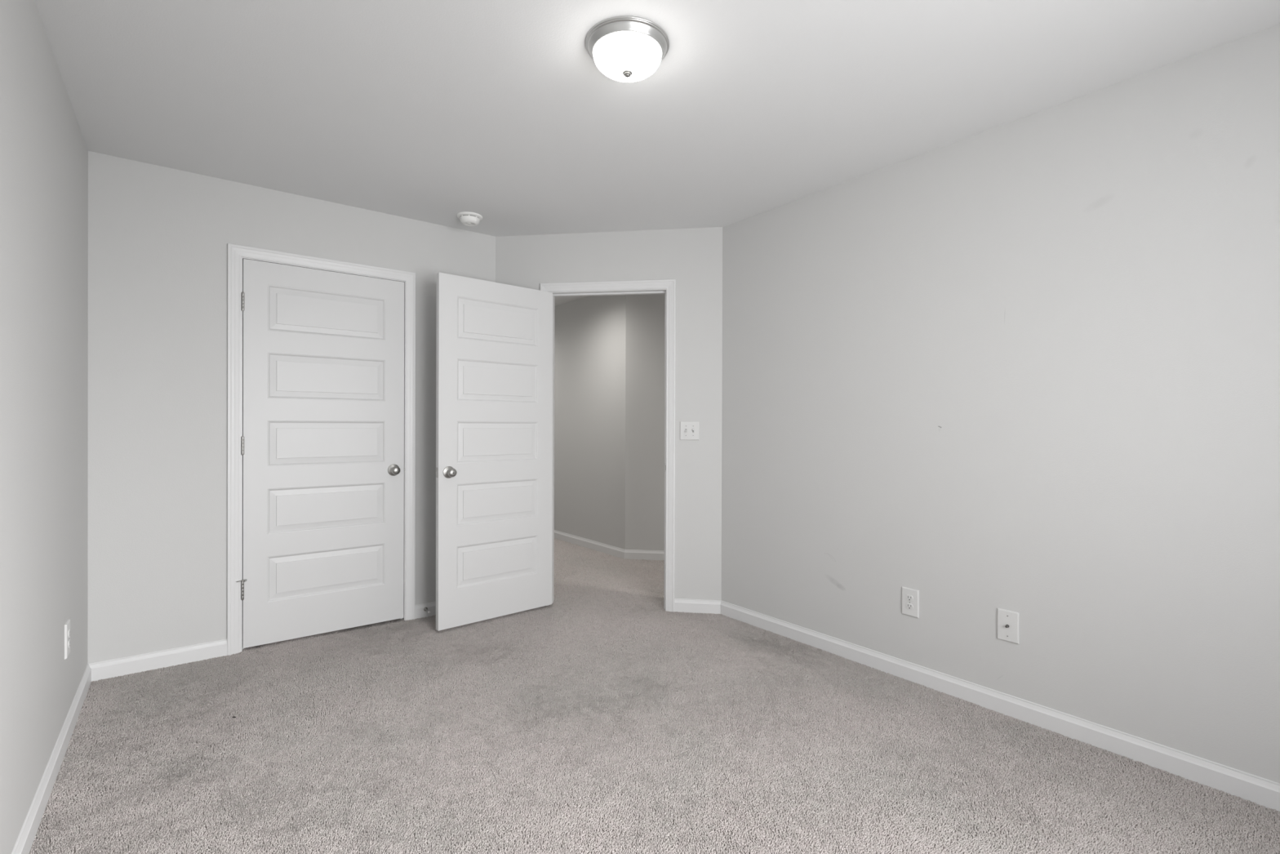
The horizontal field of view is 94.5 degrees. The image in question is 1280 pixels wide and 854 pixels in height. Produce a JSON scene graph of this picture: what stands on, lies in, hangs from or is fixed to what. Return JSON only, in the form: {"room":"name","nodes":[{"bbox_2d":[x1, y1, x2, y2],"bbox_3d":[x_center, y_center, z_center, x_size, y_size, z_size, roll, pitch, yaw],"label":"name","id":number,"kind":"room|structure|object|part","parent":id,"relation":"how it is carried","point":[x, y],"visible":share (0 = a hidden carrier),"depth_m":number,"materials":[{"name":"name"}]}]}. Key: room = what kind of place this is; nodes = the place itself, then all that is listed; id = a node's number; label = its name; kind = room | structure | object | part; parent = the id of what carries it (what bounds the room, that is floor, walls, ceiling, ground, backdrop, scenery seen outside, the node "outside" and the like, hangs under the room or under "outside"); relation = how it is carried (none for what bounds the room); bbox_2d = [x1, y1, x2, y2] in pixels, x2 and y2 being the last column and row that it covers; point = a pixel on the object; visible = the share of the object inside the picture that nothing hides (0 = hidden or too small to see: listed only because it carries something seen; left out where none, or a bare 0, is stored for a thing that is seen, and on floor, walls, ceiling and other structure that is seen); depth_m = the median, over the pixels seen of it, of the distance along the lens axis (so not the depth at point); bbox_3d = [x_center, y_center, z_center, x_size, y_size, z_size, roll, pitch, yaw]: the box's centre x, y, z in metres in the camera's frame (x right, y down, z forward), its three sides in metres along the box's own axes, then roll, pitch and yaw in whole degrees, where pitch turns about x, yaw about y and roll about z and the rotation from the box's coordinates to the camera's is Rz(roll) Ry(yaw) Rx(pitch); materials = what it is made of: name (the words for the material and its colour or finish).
{"room":"empty bedroom","nodes":[
{"label":"empty bedroom","id":0,"kind":"room"},
{"bbox_2d":[0,0,88,853],"bbox_3d":[-1.245,-0.050,0.947,0.119,2.518,4.620,0,0,-38],"label":"wall","id":1,"kind":"structure","parent":0,"point":[44,152],"depth_m":1.78,"materials":[{"name":"paint"}]},
{"bbox_2d":[11,663,91,853],"bbox_3d":[-1.163,1.145,0.943,0.017,0.092,4.505,0,0,-38],"label":"baseboard","id":2,"kind":"structure","parent":1,"relation":"attached to","point":[25,839],"depth_m":1.91,"materials":[{"name":"white wood"}]},
{"bbox_2d":[64,618,70,659],"bbox_3d":[-2.152,0.797,2.225,0.010,0.128,0.081,0,0,-38],"label":"wall outlet","id":3,"kind":"object","parent":1,"relation":"attached to","point":[67,626],"visible":1,"depth_m":2.20,"materials":[{"name":"white plastic"}]},
{"bbox_2d":[88,151,495,663],"bbox_3d":[-1.768,-0.059,3.391,2.042,2.518,0.118,0,0,-38],"label":"wall","id":4,"kind":"structure","parent":0,"point":[159,237],"depth_m":2.92,"materials":[{"name":"grey paint"}]},
{"bbox_2d":[88,638,226,681],"bbox_3d":[-2.331,1.136,2.880,0.527,0.092,0.014,0,0,-38],"label":"baseboard","id":5,"kind":"structure","parent":4,"relation":"attached to","point":[113,668],"depth_m":2.87,"materials":[{"name":"white wood"}]},
{"bbox_2d":[235,258,404,648],"bbox_3d":[-1.776,0.140,3.335,0.853,2.034,0.166,0,0,-38],"label":"door","id":6,"kind":"structure","parent":4,"relation":"in","point":[322,437],"depth_m":3.31,"materials":[{"name":"white wood"}]},
{"bbox_3d":[-1.453,0.258,3.515,0.051,0.051,0.054,0,0,-38],"label":"knob","id":7,"kind":"part","parent":6,"relation":"part of","materials":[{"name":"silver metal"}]},
{"bbox_2d":[226,243,415,655],"bbox_3d":[-1.782,0.120,3.372,0.942,2.123,0.133,0,0,-38],"label":"trim","id":8,"kind":"structure","parent":4,"relation":"attached to","point":[236,253],"depth_m":3.08,"materials":[{"name":"white wood"}]},
{"bbox_2d":[414,601,435,618],"bbox_3d":[-1.171,1.137,3.778,0.523,0.092,0.014,0,0,-38],"label":"baseboard","id":9,"kind":"structure","parent":4,"relation":"attached to","point":[420,612],"depth_m":3.65,"materials":[{"name":"white wood"}]},
{"bbox_2d":[423,607,430,613],"bbox_3d":[-1.300,1.125,3.622,0.025,0.025,0.078,0,0,-38],"label":"door stop","id":10,"kind":"object","parent":4,"relation":"attached to","point":[425,609],"visible":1,"depth_m":3.64,"materials":[{"name":"grey metal"}]},
{"bbox_2d":[554,294,626,549],"bbox_3d":[-0.941,-0.065,6.377,0.115,2.518,2.757,0,0,-38],"label":"wall","id":11,"kind":"structure","parent":0,"point":[590,331],"depth_m":5.69,"materials":[{"name":"grey paint"}]},
{"bbox_2d":[554,529,624,558],"bbox_3d":[-0.993,1.130,6.339,0.013,0.092,2.763,0,0,-38],"label":"baseboard","id":12,"kind":"structure","parent":11,"relation":"attached to","point":[600,547],"depth_m":5.67,"materials":[{"name":"white wood"}]},
{"bbox_2d":[495,226,722,599],"bbox_3d":[-0.216,-0.056,3.895,1.592,2.518,0.115,0,0,8],"label":"wall","id":13,"kind":"structure","parent":0,"point":[692,257],"depth_m":3.77,"materials":[{"name":"grey paint"}]},
{"bbox_2d":[435,272,552,631],"bbox_3d":[-0.870,0.140,3.618,0.780,2.033,0.166,0,0,-41],"label":"door","id":14,"kind":"structure","parent":13,"relation":"in","point":[494,340],"depth_m":3.57,"materials":[{"name":"white wood"}]},
{"bbox_3d":[-1.072,0.259,3.365,0.051,0.051,0.052,0,0,-41],"label":"knob","id":15,"kind":"part","parent":14,"relation":"part of","materials":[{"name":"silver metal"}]},
{"bbox_2d":[540,279,675,612],"bbox_3d":[-0.208,0.122,3.895,0.890,2.127,0.147,0,0,8],"label":"trim","id":16,"kind":"structure","parent":13,"relation":"attached to","point":[667,286],"depth_m":3.78,"materials":[{"name":"white wood"}]},
{"bbox_2d":[680,421,699,439],"bbox_3d":[0.314,0.024,3.753,0.122,0.120,0.023,0,0,8],"label":"light switch","id":17,"kind":"object","parent":13,"relation":"attached to","point":[689,430],"visible":1,"depth_m":3.76,"materials":[{"name":"white plastic"}]},
{"bbox_2d":[674,598,721,613],"bbox_3d":[0.367,1.142,3.754,0.295,0.092,0.013,0,0,8],"label":"baseboard","id":18,"kind":"structure","parent":13,"relation":"attached to","point":[681,605],"depth_m":3.75,"materials":[{"name":"white wood"}]},
{"bbox_2d":[625,293,665,551],"bbox_3d":[0.424,-0.058,5.244,1.100,2.518,0.115,0,0,8],"label":"wall","id":19,"kind":"structure","parent":0,"point":[645,313],"depth_m":5.24,"materials":[{"name":"grey paint"}]},
{"bbox_2d":[624,549,663,559],"bbox_3d":[0.359,1.138,5.191,1.005,0.092,0.013,0,0,8],"label":"baseboard","id":20,"kind":"structure","parent":19,"relation":"attached to","point":[628,553],"depth_m":5.23,"materials":[{"name":"white wood"}]},
{"bbox_2d":[29,537,1279,853],"bbox_3d":[-0.465,1.238,3.627,5.500,0.112,8.500,0,0,-38],"label":"floor","id":21,"kind":"structure","parent":0,"point":[599,718],"depth_m":2.11,"materials":[{"name":"carpet"}]},
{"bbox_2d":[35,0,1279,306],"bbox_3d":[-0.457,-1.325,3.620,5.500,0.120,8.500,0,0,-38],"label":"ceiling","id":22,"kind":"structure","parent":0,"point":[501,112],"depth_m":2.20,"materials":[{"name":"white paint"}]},
{"bbox_2d":[456,211,482,226],"bbox_3d":[-1.023,-1.241,3.553,0.150,0.051,0.150,0,0,-38],"label":"smoke detector","id":23,"kind":"object","parent":22,"relation":"attached to","point":[466,218],"visible":1,"depth_m":3.51,"materials":[{"name":"white plastic"}]},
{"bbox_2d":[585,15,669,82],"bbox_3d":[-0.041,-1.206,1.947,0.276,0.106,0.276,0,0,-38],"label":"ceiling light","id":24,"kind":"object","parent":22,"relation":"attached to","point":[624,48],"visible":1,"depth_m":1.88,"materials":[{"name":"white glass"}]},
{"bbox_3d":[-0.041,-1.200,1.947,0.226,0.070,0.226,0,0,-38],"label":"lamp shade","id":25,"kind":"part","parent":24,"relation":"part of","materials":[{"name":"white glass"}]},
{"bbox_2d":[721,23,1279,783],"bbox_3d":[1.651,-0.045,2.365,0.118,2.518,3.556,0,0,-38],"label":"wall","id":26,"kind":"structure","parent":0,"point":[1028,366],"depth_m":2.33,"materials":[{"name":"paint"}]},
{"bbox_2d":[902,586,919,617],"bbox_3d":[1.262,0.819,2.764,0.010,0.128,0.081,0,0,-38],"label":"wall outlet","id":27,"kind":"object","parent":26,"relation":"attached to","point":[910,597],"visible":1,"depth_m":2.76,"materials":[{"name":"white plastic"}]},
{"bbox_2d":[906,603,913,609],"bbox_3d":[1.260,0.839,2.763,0.004,0.028,0.034,0,0,-38],"label":"receptacle","id":28,"kind":"object","parent":27,"relation":"attached to","point":[908,606],"depth_m":2.76,"materials":[{"name":"grey plastic"}]},
{"bbox_2d":[906,595,913,601],"bbox_3d":[1.260,0.800,2.762,0.004,0.028,0.034,0,0,-38],"label":"receptacle","id":29,"kind":"object","parent":27,"relation":"attached to","point":[908,597],"depth_m":2.76,"materials":[{"name":"grey plastic"}]},
{"bbox_2d":[720,600,1279,811],"bbox_3d":[1.562,1.150,2.375,0.016,0.092,3.441,0,0,-38],"label":"baseboard","id":30,"kind":"structure","parent":26,"relation":"attached to","point":[1259,790],"depth_m":2.32,"materials":[{"name":"white wood"}]},
{"bbox_2d":[997,608,1019,644],"bbox_3d":[1.511,0.820,2.434,0.021,0.128,0.081,0,0,-38],"label":"cable jack plate","id":31,"kind":"object","parent":26,"relation":"attached to","point":[1008,621],"visible":1,"depth_m":2.43,"materials":[{"name":"white plastic"}]}
]}

